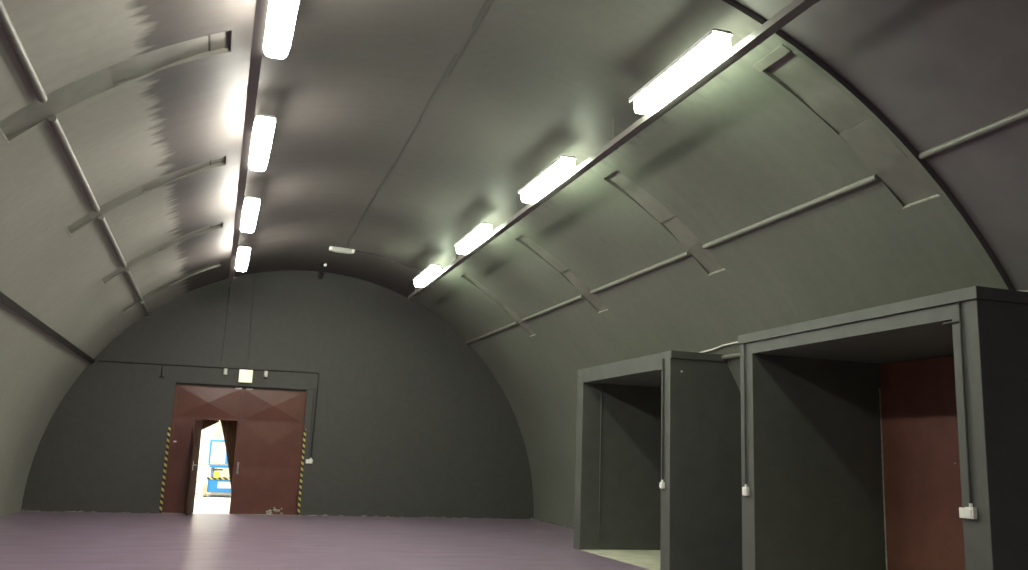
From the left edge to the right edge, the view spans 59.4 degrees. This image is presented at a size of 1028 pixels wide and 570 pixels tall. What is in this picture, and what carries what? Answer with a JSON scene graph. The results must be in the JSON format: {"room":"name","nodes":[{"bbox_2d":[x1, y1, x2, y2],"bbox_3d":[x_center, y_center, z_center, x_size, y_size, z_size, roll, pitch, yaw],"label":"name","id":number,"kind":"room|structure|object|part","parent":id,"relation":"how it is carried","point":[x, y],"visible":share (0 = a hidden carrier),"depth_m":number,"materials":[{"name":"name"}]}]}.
{"room":"underground bunker","nodes":[
{"label":"underground bunker","id":0,"kind":"room"},
{"bbox_2d":[196,424,229,490],"bbox_3d":[-9.524,4.668,30.292,11.000,4.400,0.235,6,-11,-17],"label":"wall","id":1,"kind":"structure","parent":0,"point":[207,433],"depth_m":29.82,"materials":[{"name":"paint"}]},
{"bbox_2d":[21,270,533,518],"bbox_3d":[-4.749,2.396,20.774,11.280,5.640,0.300,6,-11,-17],"label":"wall","id":2,"kind":"structure","parent":0,"point":[411,421],"depth_m":20.73,"materials":[{"name":"paint"}]},
{"bbox_2d":[22,510,156,512],"bbox_3d":[-8.827,4.727,18.811,2.570,0.029,0.041,6,-11,-17],"label":"baseboard","id":3,"kind":"structure","parent":2,"relation":"attached to","point":[22,510],"depth_m":18.76,"materials":[{"name":"grey"}]},
{"bbox_2d":[159,427,170,512],"bbox_3d":[-7.514,3.977,19.404,0.054,1.800,0.004,6,-11,-17],"label":"tape","id":4,"kind":"object","parent":2,"relation":"attached to","point":[169,428],"visible":1,"depth_m":19.40,"materials":[{"name":"yellow plastic"}]},
{"bbox_2d":[98,360,318,457],"bbox_3d":[-6.733,2.752,19.874,4.678,1.938,0.026,6,-11,-17],"label":"conduit","id":5,"kind":"object","parent":2,"relation":"attached to","point":[98,360],"visible":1,"depth_m":20.29,"materials":[{"name":"grey metal"}]},
{"bbox_2d":[201,419,237,488],"bbox_3d":[-6.546,3.770,20.171,1.600,1.686,0.195,6,-11,-17],"label":"curtain","id":6,"kind":"object","parent":2,"relation":"hanging from","point":[229,428],"visible":0.37,"depth_m":20.32,"materials":[{"name":"brown fabric"}]},
{"bbox_2d":[220,420,237,488],"bbox_3d":[-6.439,3.801,20.277,0.574,1.672,0.054,6,-11,-17],"label":"drape","id":7,"kind":"object","parent":6,"relation":"hanging from","point":[229,428],"depth_m":20.33,"materials":[{"name":"brown fabric"}]},
{"bbox_2d":[183,512,267,514],"bbox_3d":[-6.243,5.083,19.837,2.820,0.103,0.340,6,-11,-17],"label":"trim","id":8,"kind":"structure","parent":2,"relation":"attached to","point":[193,512],"depth_m":19.75,"materials":[{"name":"white"}]},
{"bbox_2d":[220,283,230,366],"bbox_3d":[-6.493,0.835,20.303,0.049,2.040,0.014,6,-11,-17],"label":"cable","id":9,"kind":"object","parent":2,"relation":"attached to","point":[230,283],"visible":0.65,"depth_m":20.28,"materials":[{"name":"paint"}]},
{"bbox_2d":[162,382,306,514],"bbox_3d":[-6.054,3.599,19.707,2.825,2.798,0.877,6,-11,-17],"label":"door","id":10,"kind":"structure","parent":2,"relation":"in","point":[269,438],"depth_m":20.07,"materials":[{"name":"brown paint"}]},
{"bbox_3d":[-7.238,4.412,19.529,0.520,1.027,0.038,6,-11,-17],"label":"panel","id":11,"kind":"part","parent":10,"relation":"part of","materials":[{"name":"brown paint"}]},
{"bbox_3d":[-7.201,3.422,19.718,0.520,0.990,0.038,6,-11,-17],"label":"panel","id":12,"kind":"part","parent":10,"relation":"part of","materials":[{"name":"brown paint"}]},
{"bbox_3d":[-6.782,2.606,19.992,1.330,0.675,0.060,6,-11,-17],"label":"panel","id":13,"kind":"part","parent":10,"relation":"part of","materials":[{"name":"brown paint"}]},
{"bbox_3d":[-6.115,2.301,20.302,2.825,0.030,0.160,6,-11,-17],"label":"frame","id":14,"kind":"part","parent":10,"relation":"part of","materials":[{"name":"black paint"}]},
{"bbox_3d":[-5.524,4.570,20.073,1.320,0.988,0.040,6,-11,-17],"label":"panel","id":15,"kind":"part","parent":10,"relation":"part of","materials":[{"name":"brown paint"}]},
{"bbox_3d":[-5.488,3.594,20.258,1.320,1.000,0.042,6,-11,-17],"label":"panel","id":16,"kind":"part","parent":10,"relation":"part of","materials":[{"name":"brown paint"}]},
{"bbox_3d":[-5.453,2.739,20.413,1.320,0.680,0.060,6,-11,-17],"label":"panel","id":17,"kind":"part","parent":10,"relation":"part of","materials":[{"name":"brown paint"}]},
{"bbox_2d":[238,369,252,382],"bbox_3d":[-6.016,2.045,20.212,0.300,0.295,0.076,6,-11,-17],"label":"exit sign","id":18,"kind":"object","parent":2,"relation":"attached to","point":[245,376],"visible":1,"depth_m":20.17,"materials":[{"name":"beige plastic"}]},
{"bbox_2d":[247,274,254,367],"bbox_3d":[-5.973,0.807,20.482,0.049,2.160,0.014,6,-11,-17],"label":"cable","id":19,"kind":"object","parent":2,"relation":"attached to","point":[254,274],"visible":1,"depth_m":20.49,"materials":[{"name":"paint"}]},
{"bbox_2d":[297,430,305,514],"bbox_3d":[-4.776,4.205,20.279,0.052,1.880,0.004,6,-11,-17],"label":"tape","id":20,"kind":"object","parent":2,"relation":"attached to","point":[304,435],"visible":1,"depth_m":20.27,"materials":[{"name":"yellow plastic"}]},
{"bbox_2d":[306,458,312,463],"bbox_3d":[-4.622,3.964,20.347,0.150,0.130,0.053,6,-11,-17],"label":"wall switch","id":21,"kind":"object","parent":2,"relation":"attached to","point":[310,461],"visible":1,"depth_m":20.33,"materials":[{"name":"white plastic"}]},
{"bbox_2d":[308,388,314,453],"bbox_3d":[-4.670,3.116,20.498,0.158,1.528,0.016,6,-11,-17],"label":"conduit","id":22,"kind":"object","parent":2,"relation":"attached to","point":[308,388],"visible":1,"depth_m":20.53,"materials":[{"name":"metal"}]},
{"bbox_2d":[303,515,532,518],"bbox_3d":[-2.180,5.377,20.916,5.545,0.029,0.041,6,-11,-17],"label":"baseboard","id":23,"kind":"structure","parent":2,"relation":"attached to","point":[303,515],"depth_m":20.76,"materials":[{"name":"grey"}]},
{"bbox_2d":[0,490,649,569],"bbox_3d":[-2.364,3.568,10.870,12.710,0.200,41.600,6,-11,-17],"label":"floor","id":24,"kind":"structure","parent":0,"point":[29,540],"depth_m":14.14,"materials":[{"name":"purple paint"}]},
{"bbox_2d":[198,463,227,464],"bbox_3d":[-8.679,5.418,24.898,1.932,0.966,0.032,6,-11,-17],"label":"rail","id":25,"kind":"object","parent":24,"relation":"on","point":[198,463],"visible":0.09,"depth_m":25.05,"materials":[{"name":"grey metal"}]},
{"bbox_2d":[208,420,220,492],"bbox_3d":[-9.489,4.403,28.899,0.220,4.400,0.250,6,-11,-17],"label":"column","id":26,"kind":"structure","parent":24,"relation":"on","point":[217,426],"depth_m":28.71,"materials":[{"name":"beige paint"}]},
{"bbox_2d":[202,439,230,496],"bbox_3d":[-8.683,5.450,26.863,1.012,1.636,1.628,6,-11,-17],"label":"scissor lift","id":27,"kind":"object","parent":24,"relation":"on","point":[214,484],"visible":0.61,"depth_m":26.12,"materials":[{"name":"blue paint"}]},
{"bbox_3d":[-8.806,4.991,26.878,0.546,0.738,1.416,6,-11,-17],"label":"guard rail","id":28,"kind":"part","parent":27,"relation":"part of","materials":[{"name":"blue metal"}]},
{"bbox_3d":[-8.606,4.878,26.281,0.390,0.550,0.020,6,-11,-17],"label":"panel","id":29,"kind":"part","parent":27,"relation":"part of","materials":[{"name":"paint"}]},
{"bbox_3d":[-8.381,5.795,26.103,0.380,0.180,0.008,6,-11,-17],"label":"plate","id":30,"kind":"part","parent":27,"relation":"part of","materials":[{"name":"white plastic"}]},
{"bbox_2d":[574,350,742,569],"bbox_3d":[2.503,2.728,13.974,1.960,2.970,3.398,6,-11,-17],"label":"portal","id":31,"kind":"object","parent":24,"relation":"on","point":[694,522],"visible":0.74,"depth_m":12.60,"materials":[{"name":"paint"}]},
{"bbox_2d":[598,388,601,539],"bbox_3d":[1.445,2.978,15.091,0.024,2.500,0.024,6,-11,-17],"label":"conduit","id":32,"kind":"object","parent":31,"relation":"attached to","point":[601,388],"visible":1,"depth_m":15.06,"materials":[{"name":"metal"}]},
{"bbox_2d":[660,480,664,488],"bbox_3d":[2.005,2.698,12.208,0.053,0.115,0.075,6,-11,-17],"label":"wall switch","id":33,"kind":"object","parent":31,"relation":"attached to","point":[662,484],"visible":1,"depth_m":12.18,"materials":[{"name":"white plastic"}]},
{"bbox_2d":[662,359,663,479],"bbox_3d":[2.043,1.835,12.375,0.022,1.650,0.022,1,-11,5],"label":"conduit","id":34,"kind":"object","parent":31,"relation":"attached to","point":[662,359],"visible":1,"depth_m":12.39,"materials":[{"name":"metal"}]},
{"bbox_2d":[738,286,1027,569],"bbox_3d":[4.119,1.856,9.093,1.988,2.970,3.588,6,-11,-17],"label":"portal","id":35,"kind":"object","parent":24,"relation":"on","point":[814,501],"visible":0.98,"depth_m":10.19,"materials":[{"name":"paint"}]},
{"bbox_2d":[743,343,746,483],"bbox_3d":[2.683,1.486,10.464,0.020,1.625,0.020,1,-11,5],"label":"conduit","id":36,"kind":"object","parent":35,"relation":"attached to","point":[743,343],"visible":1,"depth_m":10.45,"materials":[{"name":"metal"}]},
{"bbox_2d":[742,484,748,495],"bbox_3d":[2.644,2.342,10.299,0.053,0.125,0.085,6,-11,-17],"label":"wall switch","id":37,"kind":"object","parent":35,"relation":"attached to","point":[745,490],"visible":1,"depth_m":10.27,"materials":[{"name":"white plastic"}]},
{"bbox_2d":[879,355,965,569],"bbox_3d":[4.876,2.053,9.346,0.062,2.717,2.978,6,-11,-17],"label":"door","id":38,"kind":"structure","parent":35,"relation":"attached to","point":[922,497],"depth_m":10.17,"materials":[{"name":"red paint"}]},
{"bbox_2d":[942,320,958,324],"bbox_3d":[3.730,0.317,7.649,0.084,0.032,0.191,6,-11,-17],"label":"conduit","id":39,"kind":"object","parent":35,"relation":"attached to","point":[956,321],"visible":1,"depth_m":7.63,"materials":[{"name":"metal"}]},
{"bbox_2d":[958,302,971,502],"bbox_3d":[3.704,0.950,7.404,0.020,1.645,0.020,1,-11,5],"label":"conduit","id":40,"kind":"object","parent":35,"relation":"attached to","point":[959,303],"visible":1,"depth_m":7.39,"materials":[{"name":"metal"}]},
{"bbox_2d":[959,503,977,518],"bbox_3d":[3.655,1.821,7.267,0.053,0.120,0.153,6,-11,-17],"label":"wall switch","id":41,"kind":"object","parent":35,"relation":"attached to","point":[970,512],"visible":1,"depth_m":7.23,"materials":[{"name":"white plastic"}]},
{"bbox_2d":[0,0,1027,527],"bbox_3d":[0.010,-0.138,6.530,11.240,5.620,30.200,6,-11,-17],"label":"ceiling","id":42,"kind":"structure","parent":0,"point":[538,82],"depth_m":10.15,"materials":[{"name":"paint"}]},
{"bbox_2d":[0,292,94,363],"bbox_3d":[-6.034,0.041,10.354,0.104,0.114,19.150,6,-11,-17],"label":"cable trunking","id":43,"kind":"object","parent":42,"relation":"attached to","point":[4,299],"visible":1,"depth_m":13.34,"materials":[{"name":"black paint"}]},
{"bbox_2d":[0,0,149,315],"bbox_3d":[-5.066,-0.982,10.860,0.111,0.118,19.150,6,-11,-17],"label":"conduit","id":44,"kind":"object","parent":42,"relation":"attached to","point":[6,24],"visible":1,"depth_m":8.20,"materials":[{"name":"grey metal"}]},
{"bbox_2d":[0,30,231,142],"bbox_3d":[-3.495,-1.820,7.963,1.834,1.268,0.494,6,-11,-17],"label":"duct cover","id":45,"kind":"object","parent":42,"relation":"attached to","point":[100,81],"visible":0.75,"depth_m":7.97,"materials":[{"name":"metal"}]},
{"bbox_2d":[66,156,225,234],"bbox_3d":[-4.659,-1.198,11.447,1.834,1.268,0.424,6,-11,-17],"label":"duct cover","id":46,"kind":"object","parent":42,"relation":"attached to","point":[221,161],"visible":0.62,"depth_m":11.47,"materials":[{"name":"metal"}]},
{"bbox_2d":[101,222,222,283],"bbox_3d":[-5.806,-0.585,14.879,1.834,1.268,0.444,6,-11,-17],"label":"duct cover","id":47,"kind":"object","parent":42,"relation":"attached to","point":[143,256],"visible":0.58,"depth_m":14.91,"materials":[{"name":"metal"}]},
{"bbox_2d":[122,262,220,313],"bbox_3d":[-6.903,0.001,18.161,1.834,1.268,0.464,6,-11,-17],"label":"duct cover","id":48,"kind":"object","parent":42,"relation":"attached to","point":[195,272],"visible":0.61,"depth_m":18.22,"materials":[{"name":"metal"}]},
{"bbox_2d":[229,0,268,282],"bbox_3d":[-3.296,-1.690,11.081,0.104,0.440,17.220,6,-11,-17],"label":"rail","id":49,"kind":"object","parent":42,"relation":"hanging from","point":[261,8],"visible":1,"depth_m":9.27,"materials":[{"name":"metal"}]},
{"bbox_2d":[235,246,250,270],"bbox_3d":[-5.156,-0.483,17.035,0.298,0.195,1.592,6,-11,-17],"label":"lamp","id":50,"kind":"object","parent":49,"relation":"attached to","point":[243,255],"visible":0.87,"depth_m":16.47,"materials":[{"name":"plastic"}]},
{"bbox_2d":[240,196,260,232],"bbox_3d":[-4.081,-1.057,13.818,0.298,0.195,1.592,6,-11,-17],"label":"lamp","id":51,"kind":"object","parent":49,"relation":"attached to","point":[251,204],"visible":0.86,"depth_m":13.34,"materials":[{"name":"plastic"}]},
{"bbox_2d":[249,114,276,170],"bbox_3d":[-2.997,-1.637,10.573,0.298,0.195,1.592,6,-11,-17],"label":"lamp","id":52,"kind":"object","parent":49,"relation":"attached to","point":[264,125],"visible":0.88,"depth_m":10.17,"materials":[{"name":"plastic"}]},
{"bbox_2d":[263,0,299,58],"bbox_3d":[-1.903,-2.221,7.300,0.298,0.195,1.592,6,-11,-17],"label":"lamp","id":53,"kind":"object","parent":49,"relation":"attached to","point":[281,17],"visible":0.86,"depth_m":7.40,"materials":[{"name":"plastic"}]},
{"bbox_2d":[318,263,326,278],"bbox_3d":[-4.300,-0.314,20.227,0.169,0.340,0.379,6,-11,-17],"label":"spotlight","id":54,"kind":"object","parent":42,"relation":"attached to","point":[320,274],"visible":1,"depth_m":20.26,"materials":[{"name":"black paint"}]},
{"bbox_2d":[329,246,354,253],"bbox_3d":[-3.557,-0.714,18.615,0.516,0.107,0.150,6,-11,-17],"label":"lamp","id":55,"kind":"object","parent":42,"relation":"attached to","point":[331,248],"visible":1,"depth_m":18.56,"materials":[{"name":"white plastic"}]},
{"bbox_2d":[330,248,352,253],"bbox_3d":[-3.558,-0.697,18.612,0.453,0.072,0.120,6,-11,-17],"label":"diffuser","id":56,"kind":"object","parent":55,"relation":"attached to","point":[340,250],"depth_m":18.57,"materials":[{"name":"white plastic"}]},
{"bbox_2d":[355,251,419,271],"bbox_3d":[-2.654,-0.496,18.878,1.412,0.324,0.024,6,-11,-17],"label":"conduit","id":57,"kind":"object","parent":42,"relation":"attached to","point":[355,251],"visible":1,"depth_m":18.88,"materials":[{"name":"metal"}]},
{"bbox_2d":[340,0,493,256],"bbox_3d":[-1.319,-2.017,11.789,0.070,0.087,16.203,5,-11,-16],"label":"trim","id":58,"kind":"structure","parent":42,"relation":"attached to","point":[492,1],"depth_m":10.05,"materials":[{"name":"paint"}]},
{"bbox_2d":[461,273,535,336],"bbox_3d":[-0.281,0.368,18.138,1.613,1.217,0.384,6,-11,-17],"label":"duct cover","id":59,"kind":"object","parent":42,"relation":"attached to","point":[516,317],"visible":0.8,"depth_m":18.19,"materials":[{"name":"metal"}]},
{"bbox_2d":[515,234,607,313],"bbox_3d":[0.816,-0.218,14.855,1.613,1.217,0.424,6,-11,-17],"label":"duct cover","id":60,"kind":"object","parent":42,"relation":"attached to","point":[545,255],"visible":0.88,"depth_m":14.90,"materials":[{"name":"metal"}]},
{"bbox_2d":[408,0,819,298],"bbox_3d":[0.367,-1.326,12.240,0.104,0.429,17.220,6,-11,-17],"label":"rail","id":61,"kind":"object","parent":42,"relation":"hanging from","point":[795,8],"visible":0.83,"depth_m":9.13,"materials":[{"name":"metal"}]},
{"bbox_2d":[413,264,441,286],"bbox_3d":[-1.721,-0.166,18.019,0.298,0.195,1.592,6,-11,-17],"label":"lamp","id":62,"kind":"object","parent":61,"relation":"attached to","point":[432,271],"visible":0.98,"depth_m":17.68,"materials":[{"name":"plastic"}]},
{"bbox_2d":[454,222,492,253],"bbox_3d":[-0.646,-0.741,14.802,0.298,0.195,1.592,6,-11,-17],"label":"lamp","id":63,"kind":"object","parent":61,"relation":"attached to","point":[482,231],"visible":0.99,"depth_m":14.49,"materials":[{"name":"plastic"}]},
{"bbox_2d":[518,155,575,202],"bbox_3d":[0.439,-1.320,11.557,0.298,0.195,1.592,6,-11,-17],"label":"lamp","id":64,"kind":"object","parent":61,"relation":"attached to","point":[559,170],"visible":1,"depth_m":11.28,"materials":[{"name":"plastic"}]},
{"bbox_2d":[629,28,732,114],"bbox_3d":[1.532,-1.905,8.284,0.298,0.195,1.592,6,-11,-17],"label":"lamp","id":65,"kind":"object","parent":61,"relation":"attached to","point":[714,47],"visible":0.98,"depth_m":8.04,"materials":[{"name":"plastic"}]},
{"bbox_2d":[604,170,725,275],"bbox_3d":[1.943,-0.820,11.484,1.613,1.217,0.434,6,-11,-17],"label":"duct cover","id":66,"kind":"object","parent":42,"relation":"attached to","point":[668,220],"visible":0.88,"depth_m":11.52,"materials":[{"name":"metal"}]},
{"bbox_2d":[699,341,737,352],"bbox_3d":[2.961,0.826,12.284,0.047,0.074,2.601,6,-11,-17],"label":"cable","id":67,"kind":"object","parent":42,"relation":"attached to","point":[737,341],"visible":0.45,"depth_m":12.56,"materials":[{"name":"white plastic"}]},
{"bbox_2d":[721,353,739,359],"bbox_3d":[3.188,0.874,11.801,0.060,0.060,1.710,6,-11,-17],"label":"conduit","id":68,"kind":"object","parent":42,"relation":"attached to","point":[735,355],"visible":0.33,"depth_m":12.37,"materials":[{"name":"grey metal"}]},
{"bbox_2d":[466,108,1027,343],"bbox_3d":[3.586,-1.123,7.895,0.104,0.109,30.150,6,-11,-17],"label":"conduit","id":69,"kind":"object","parent":42,"relation":"attached to","point":[1023,114],"visible":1,"depth_m":9.45,"materials":[{"name":"grey metal"}]},
{"bbox_2d":[752,44,939,208],"bbox_3d":[3.020,-1.420,8.133,1.695,1.217,0.472,6,-11,-17],"label":"duct cover","id":70,"kind":"object","parent":42,"relation":"attached to","point":[874,147],"visible":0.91,"depth_m":8.15,"materials":[{"name":"metal"}]},
{"bbox_3d":[2.278,-2.008,7.991,0.092,0.054,0.470,6,-11,-17],"label":"head plate","id":71,"kind":"part","parent":70,"relation":"part of","materials":[{"name":"paint"}]}
]}

